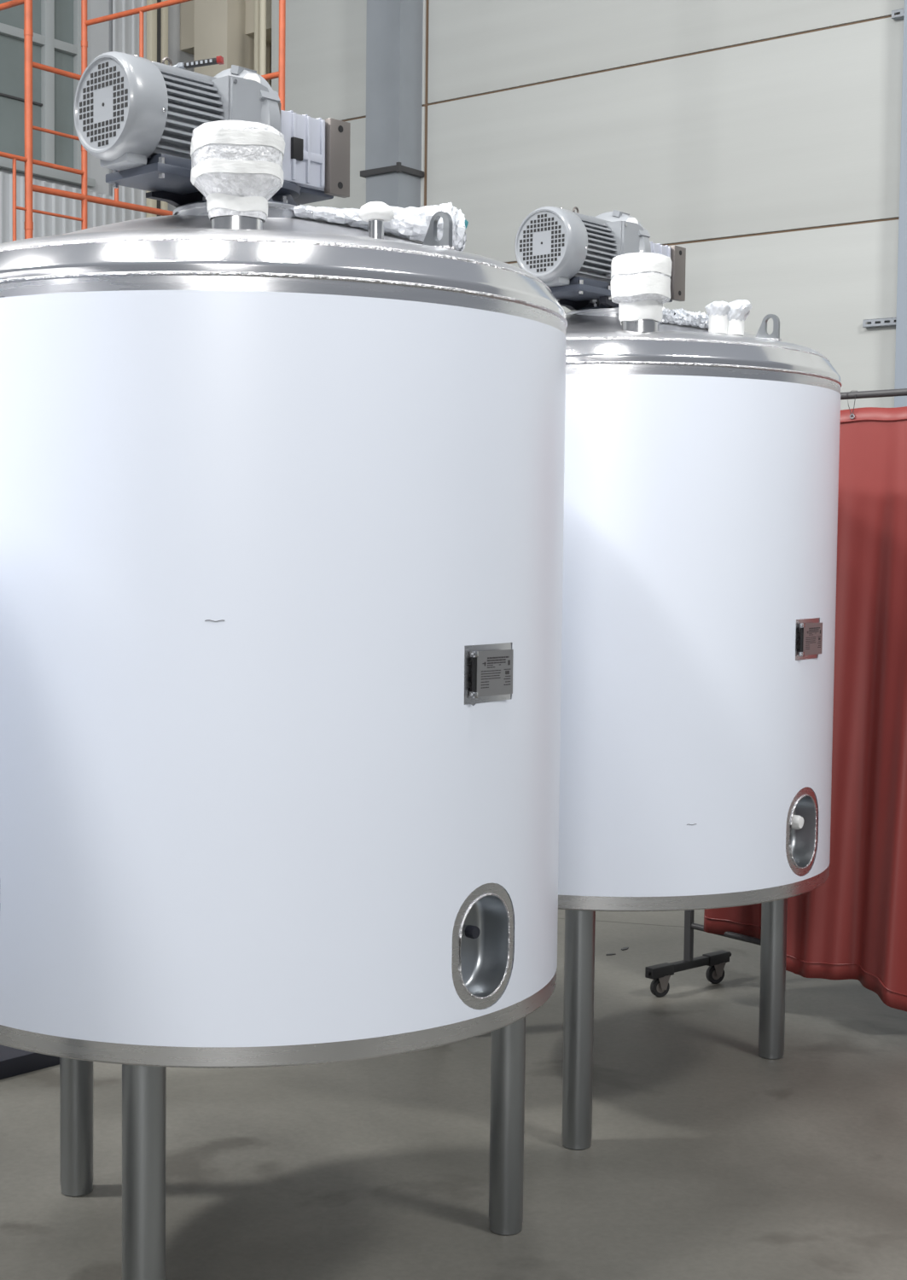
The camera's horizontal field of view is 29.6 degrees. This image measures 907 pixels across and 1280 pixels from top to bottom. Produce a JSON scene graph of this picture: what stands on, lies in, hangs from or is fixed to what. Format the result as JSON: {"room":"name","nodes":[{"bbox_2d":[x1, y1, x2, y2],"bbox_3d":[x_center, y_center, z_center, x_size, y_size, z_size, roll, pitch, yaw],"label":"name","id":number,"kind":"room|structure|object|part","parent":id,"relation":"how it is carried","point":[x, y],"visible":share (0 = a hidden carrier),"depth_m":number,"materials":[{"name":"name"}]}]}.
{"room":"processing plant","nodes":[
{"label":"processing plant","id":0,"kind":"room"},
{"bbox_2d":[0,1044,59,1079],"bbox_3d":[-2.406,1.326,4.770,0.900,0.058,2.600,3,4,42],"label":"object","id":1,"kind":"structure","parent":0,"point":[14,1061],"depth_m":5.30,"materials":[{"name":"black paint"}]},
{"bbox_2d":[0,0,194,243],"bbox_3d":[-4.926,-3.098,10.559,0.138,8.200,9.750,3,4,38],"label":"wall","id":2,"kind":"structure","parent":0,"point":[120,34],"depth_m":13.20,"materials":[{"name":"grey metal"}]},
{"bbox_2d":[0,0,81,175],"bbox_3d":[-5.338,-5.258,9.803,0.065,3.813,8.207,3,4,38],"label":"window","id":3,"kind":"structure","parent":2,"relation":"in","point":[56,24],"depth_m":12.79,"materials":[{"name":"grey glass"}]},
{"bbox_3d":[-3.334,-4.965,12.430,0.015,0.974,0.846,3,4,38],"label":"pane","id":4,"kind":"part","parent":3,"relation":"part of","materials":[{"name":"grey glass"}]},
{"bbox_3d":[-3.346,-3.976,12.484,0.015,0.874,0.846,3,4,38],"label":"pane","id":5,"kind":"part","parent":3,"relation":"part of","materials":[{"name":"grey glass"}]},
{"bbox_3d":[-2.954,-4.987,12.916,0.015,0.974,0.221,3,4,38],"label":"pane","id":6,"kind":"part","parent":3,"relation":"part of","materials":[{"name":"grey glass"}]},
{"bbox_3d":[-2.965,-3.999,12.970,0.015,0.874,0.221,3,4,38],"label":"pane","id":7,"kind":"part","parent":3,"relation":"part of","materials":[{"name":"grey glass"}]},
{"bbox_2d":[0,157,95,187],"bbox_3d":[-5.332,-3.358,9.931,0.090,0.060,8.280,3,4,38],"label":"trim","id":8,"kind":"structure","parent":2,"relation":"attached to","point":[38,171],"depth_m":12.82,"materials":[{"name":"grey"}]},
{"bbox_2d":[145,0,157,217],"bbox_3d":[-2.403,-3.238,13.649,0.060,8.200,0.060,3,4,38],"label":"post","id":9,"kind":"object","parent":2,"relation":"attached to","point":[152,14],"visible":0.02,"depth_m":13.54,"materials":[{"name":"beige metal"}]},
{"bbox_2d":[157,0,161,216],"bbox_3d":[-2.375,-3.241,13.709,0.030,8.200,0.060,3,4,38],"label":"channel","id":10,"kind":"object","parent":2,"relation":"attached to","point":[159,10],"visible":0.02,"depth_m":13.62,"materials":[{"name":"grey paint"}]},
{"bbox_2d":[160,0,168,210],"bbox_3d":[-2.328,-3.243,13.745,0.060,8.200,0.050,3,4,38],"label":"post","id":11,"kind":"object","parent":2,"relation":"attached to","point":[164,35],"visible":0.02,"depth_m":13.64,"materials":[{"name":"beige metal"}]},
{"bbox_2d":[180,0,271,87],"bbox_3d":[-1.846,-3.245,13.892,1.830,8.200,0.600,3,4,38],"label":"wall","id":12,"kind":"structure","parent":0,"point":[187,8],"depth_m":13.78,"materials":[{"name":"beige paint"}]},
{"bbox_2d":[193,0,270,84],"bbox_3d":[-1.767,-3.231,13.652,0.370,8.200,0.480,3,4,38],"label":"column","id":13,"kind":"structure","parent":12,"relation":"attached to","point":[219,25],"depth_m":13.38,"materials":[{"name":"beige paint"}]},
{"bbox_2d":[0,909,906,1279],"bbox_3d":[-1.014,1.190,8.078,30.000,0.001,32.000,1,3,0],"label":"floor","id":14,"kind":"structure","parent":0,"point":[708,1157],"depth_m":4.62,"materials":[{"name":"concrete"}]},
{"bbox_2d":[0,0,285,240],"bbox_3d":[-1.865,-2.053,9.494,2.057,6.300,2.233,1,3,0],"label":"scaffold tower","id":15,"kind":"object","parent":14,"relation":"on","point":[84,197],"visible":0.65,"depth_m":9.07,"materials":[{"name":"orange metal"}]},
{"bbox_3d":[-2.553,-3.391,9.276,0.800,0.032,0.033,3,4,38],"label":"rail","id":16,"kind":"part","parent":15,"relation":"part of","materials":[{"name":"orange metal"}]},
{"bbox_3d":[-2.309,-2.207,9.021,0.019,0.650,0.018,1,3,0],"label":"post","id":17,"kind":"part","parent":15,"relation":"part of","materials":[{"name":"orange metal"}]},
{"bbox_3d":[-2.254,-2.036,9.104,0.047,6.300,0.046,1,3,0],"label":"post","id":18,"kind":"part","parent":15,"relation":"part of","materials":[{"name":"orange metal"}]},
{"bbox_3d":[-2.410,-2.528,8.870,0.025,0.028,1.275,3,4,38],"label":"rail","id":19,"kind":"part","parent":15,"relation":"part of","materials":[{"name":"orange metal"}]},
{"bbox_3d":[-2.023,-2.049,9.399,0.038,6.300,0.037,1,3,0],"label":"post","id":20,"kind":"part","parent":15,"relation":"part of","materials":[{"name":"orange metal"}]},
{"bbox_3d":[-1.664,-2.448,9.830,0.035,0.066,1.901,3,4,38],"label":"rail","id":21,"kind":"part","parent":15,"relation":"part of","materials":[{"name":"orange metal"}]},
{"bbox_3d":[-1.876,-2.572,9.550,0.025,0.270,0.024,1,3,0],"label":"post","id":22,"kind":"part","parent":15,"relation":"part of","materials":[{"name":"orange metal"}]},
{"bbox_3d":[-1.422,-3.308,8.877,1.480,0.053,0.029,3,4,38],"label":"rail","id":23,"kind":"part","parent":15,"relation":"part of","materials":[{"name":"orange metal"}]},
{"bbox_3d":[-1.648,-3.193,9.059,0.023,0.250,0.022,1,3,0],"label":"post","id":24,"kind":"part","parent":15,"relation":"part of","materials":[{"name":"orange metal"}]},
{"bbox_3d":[-1.054,-2.799,8.611,0.530,0.031,0.029,3,4,38],"label":"rail","id":25,"kind":"part","parent":15,"relation":"part of","materials":[{"name":"orange metal"}]},
{"bbox_3d":[-0.854,-1.986,8.492,0.033,6.300,0.032,1,3,0],"label":"post","id":26,"kind":"part","parent":15,"relation":"part of","materials":[{"name":"orange metal"}]},
{"bbox_2d":[254,0,259,74],"bbox_3d":[-1.515,-3.203,13.189,0.052,8.200,0.051,1,3,0],"label":"pipe","id":27,"kind":"object","parent":14,"relation":"on","point":[256,2],"visible":0.02,"depth_m":13.09,"materials":[{"name":"beige metal"}]},
{"bbox_2d":[0,120,567,1279],"bbox_3d":[-0.461,0.211,3.859,1.404,2.428,1.404,1,3,0],"label":"tank","id":28,"kind":"object","parent":14,"relation":"on","point":[282,499],"visible":0.99,"depth_m":3.21,"materials":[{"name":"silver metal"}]},
{"bbox_3d":[-0.950,1.058,4.323,0.083,0.675,0.083,1,3,0],"label":"leg","id":29,"kind":"part","parent":28,"relation":"part of","materials":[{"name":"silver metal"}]},
{"bbox_3d":[-0.593,1.120,3.284,0.083,0.675,0.083,1,3,0],"label":"leg","id":30,"kind":"part","parent":28,"relation":"part of","materials":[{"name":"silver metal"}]},
{"bbox_2d":[73,51,350,217],"bbox_3d":[-0.484,-1.001,3.491,0.300,0.332,0.560,4,4,43],"label":"motor","id":31,"kind":"object","parent":28,"relation":"on","point":[135,114],"visible":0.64,"depth_m":3.35,"materials":[{"name":"grey paint"}]},
{"bbox_2d":[79,61,127,146],"bbox_3d":[-0.671,-1.026,3.288,0.154,0.155,0.002,4,4,43],"label":"fan grille","id":32,"kind":"object","parent":31,"relation":"attached to","point":[107,63],"depth_m":3.29,"materials":[{"name":"grey metal"}]},
{"bbox_2d":[172,55,224,69],"bbox_3d":[-0.518,-1.145,3.420,0.124,0.028,0.016,2,3,15],"label":"tool","id":33,"kind":"object","parent":31,"relation":"on","point":[218,60],"visible":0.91,"depth_m":3.41,"materials":[{"name":"black plastic"}]},
{"bbox_3d":[-0.449,-0.844,3.801,1.328,0.146,1.328,1,3,0],"label":"domed lid","id":34,"kind":"part","parent":28,"relation":"part of","materials":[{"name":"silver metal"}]},
{"bbox_3d":[-0.467,0.767,3.889,1.398,0.024,1.398,1,3,0],"label":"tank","id":35,"kind":"part","parent":28,"relation":"part of","materials":[{"name":"silver metal"}]},
{"bbox_2d":[293,202,468,251],"bbox_3d":[-0.147,-0.839,3.473,0.353,0.102,0.111,0,3,-6],"label":"plastic wrap","id":36,"kind":"object","parent":28,"relation":"on","point":[410,223],"visible":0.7,"depth_m":3.44,"materials":[{"name":"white plastic"}]},
{"bbox_3d":[0.130,1.082,4.113,0.083,0.675,0.083,1,3,0],"label":"leg","id":37,"kind":"part","parent":28,"relation":"part of","materials":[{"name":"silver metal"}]},
{"bbox_2d":[360,0,424,208],"bbox_3d":[-0.436,-3.131,12.102,0.368,8.200,0.285,3,4,38],"label":"column","id":38,"kind":"structure","parent":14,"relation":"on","point":[392,172],"depth_m":11.98,"materials":[{"name":"grey metal"}]},
{"bbox_2d":[558,252,841,1150],"bbox_3d":[0.452,0.143,5.276,1.404,2.430,1.404,1,3,-2],"label":"tank","id":39,"kind":"object","parent":14,"relation":"on","point":[701,466],"visible":0.58,"depth_m":4.61,"materials":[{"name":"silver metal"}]},
{"bbox_3d":[0.343,1.053,4.698,0.083,0.675,0.083,1,3,-2],"label":"leg","id":40,"kind":"part","parent":39,"relation":"part of","materials":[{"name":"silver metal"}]},
{"bbox_2d":[514,206,686,316],"bbox_3d":[0.422,-1.062,4.909,0.300,0.332,0.560,3,4,41],"label":"motor","id":41,"kind":"object","parent":39,"relation":"on","point":[571,253],"visible":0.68,"depth_m":4.75,"materials":[{"name":"grey paint"}]},
{"bbox_2d":[519,213,564,272],"bbox_3d":[0.242,-1.087,4.699,0.154,0.155,0.002,3,4,41],"label":"fan grille","id":42,"kind":"object","parent":41,"relation":"attached to","point":[542,215],"depth_m":4.70,"materials":[{"name":"grey metal"}]},
{"bbox_2d":[660,307,709,328],"bbox_3d":[0.667,-0.893,4.779,0.178,0.068,0.090,1,3,8],"label":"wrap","id":43,"kind":"object","parent":39,"relation":"on","point":[679,317],"visible":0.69,"depth_m":4.75,"materials":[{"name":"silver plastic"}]},
{"bbox_3d":[0.446,0.700,5.306,1.398,0.024,1.398,1,3,-2],"label":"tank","id":44,"kind":"part","parent":39,"relation":"part of","materials":[{"name":"silver metal"}]},
{"bbox_3d":[0.465,-0.911,5.218,1.328,0.146,1.328,1,3,-2],"label":"domed lid","id":45,"kind":"part","parent":39,"relation":"part of","materials":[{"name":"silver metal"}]},
{"bbox_3d":[1.035,1.014,5.551,0.083,0.675,0.083,1,3,-2],"label":"leg","id":46,"kind":"part","parent":39,"relation":"part of","materials":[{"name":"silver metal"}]},
{"bbox_2d":[645,388,906,997],"bbox_3d":[1.620,0.242,5.767,1.976,2.205,0.456,3,4,38],"label":"frame","id":47,"kind":"object","parent":14,"relation":"on","point":[660,974],"visible":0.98,"depth_m":6.33,"materials":[{"name":"grey paint"}]},
{"bbox_3d":[0.887,0.156,6.331,0.026,2.080,0.026,3,4,38],"label":"post","id":48,"kind":"part","parent":47,"relation":"part of","materials":[{"name":"grey metal"}]},
{"bbox_3d":[1.604,1.161,5.815,1.851,0.147,0.023,3,4,38],"label":"rail","id":49,"kind":"part","parent":47,"relation":"part of","materials":[{"name":"grey metal"}]},
{"bbox_2d":[704,390,906,1012],"bbox_3d":[1.600,0.220,5.697,1.730,2.158,0.193,3,4,40],"label":"curtain","id":50,"kind":"object","parent":47,"relation":"hanging from","point":[853,925],"visible":0.4,"depth_m":5.89,"materials":[{"name":"red fabric"}]},
{"bbox_3d":[1.635,-0.832,5.699,1.930,0.051,0.025,3,4,38],"label":"rail","id":51,"kind":"part","parent":47,"relation":"part of","materials":[{"name":"grey metal"}]},
{"bbox_2d":[271,0,904,410],"bbox_3d":[3.604,-2.925,9.204,12.594,8.186,0.121,3,4,38],"label":"wall","id":52,"kind":"structure","parent":0,"point":[801,130],"depth_m":10.79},
{"bbox_2d":[259,0,266,75],"bbox_3d":[-1.458,-3.194,13.043,0.052,8.200,0.051,1,3,0],"label":"pipe","id":53,"kind":"object","parent":52,"relation":"attached to","point":[262,2],"visible":0.02,"depth_m":12.95,"materials":[{"name":"beige metal"}]},
{"bbox_2d":[341,0,900,263],"bbox_3d":[3.606,-2.925,9.203,12.590,8.200,0.098,3,4,38],"label":"trim","id":54,"kind":"structure","parent":52,"relation":"attached to","point":[427,104],"depth_m":11.01,"materials":[{"name":"brown"}]},
{"bbox_2d":[862,317,896,327],"bbox_3d":[2.516,-1.852,10.001,0.255,0.044,0.045,3,4,38],"label":"bracket","id":55,"kind":"object","parent":52,"relation":"attached to","point":[892,322],"visible":0.81,"depth_m":10.00,"materials":[{"name":"silver metal"}]},
{"bbox_2d":[891,8,904,20],"bbox_3d":[2.588,-3.602,9.864,0.125,0.044,0.045,3,4,38],"label":"bracket","id":56,"kind":"object","parent":52,"relation":"attached to","point":[901,15],"visible":0.88,"depth_m":9.87,"materials":[{"name":"silver metal"}]},
{"bbox_2d":[894,0,906,407],"bbox_3d":[2.937,-2.952,9.548,0.870,8.200,0.160,3,4,38],"label":"column","id":57,"kind":"structure","parent":52,"relation":"attached to","point":[901,321],"depth_m":9.77,"materials":[{"name":"grey metal"}]}
]}

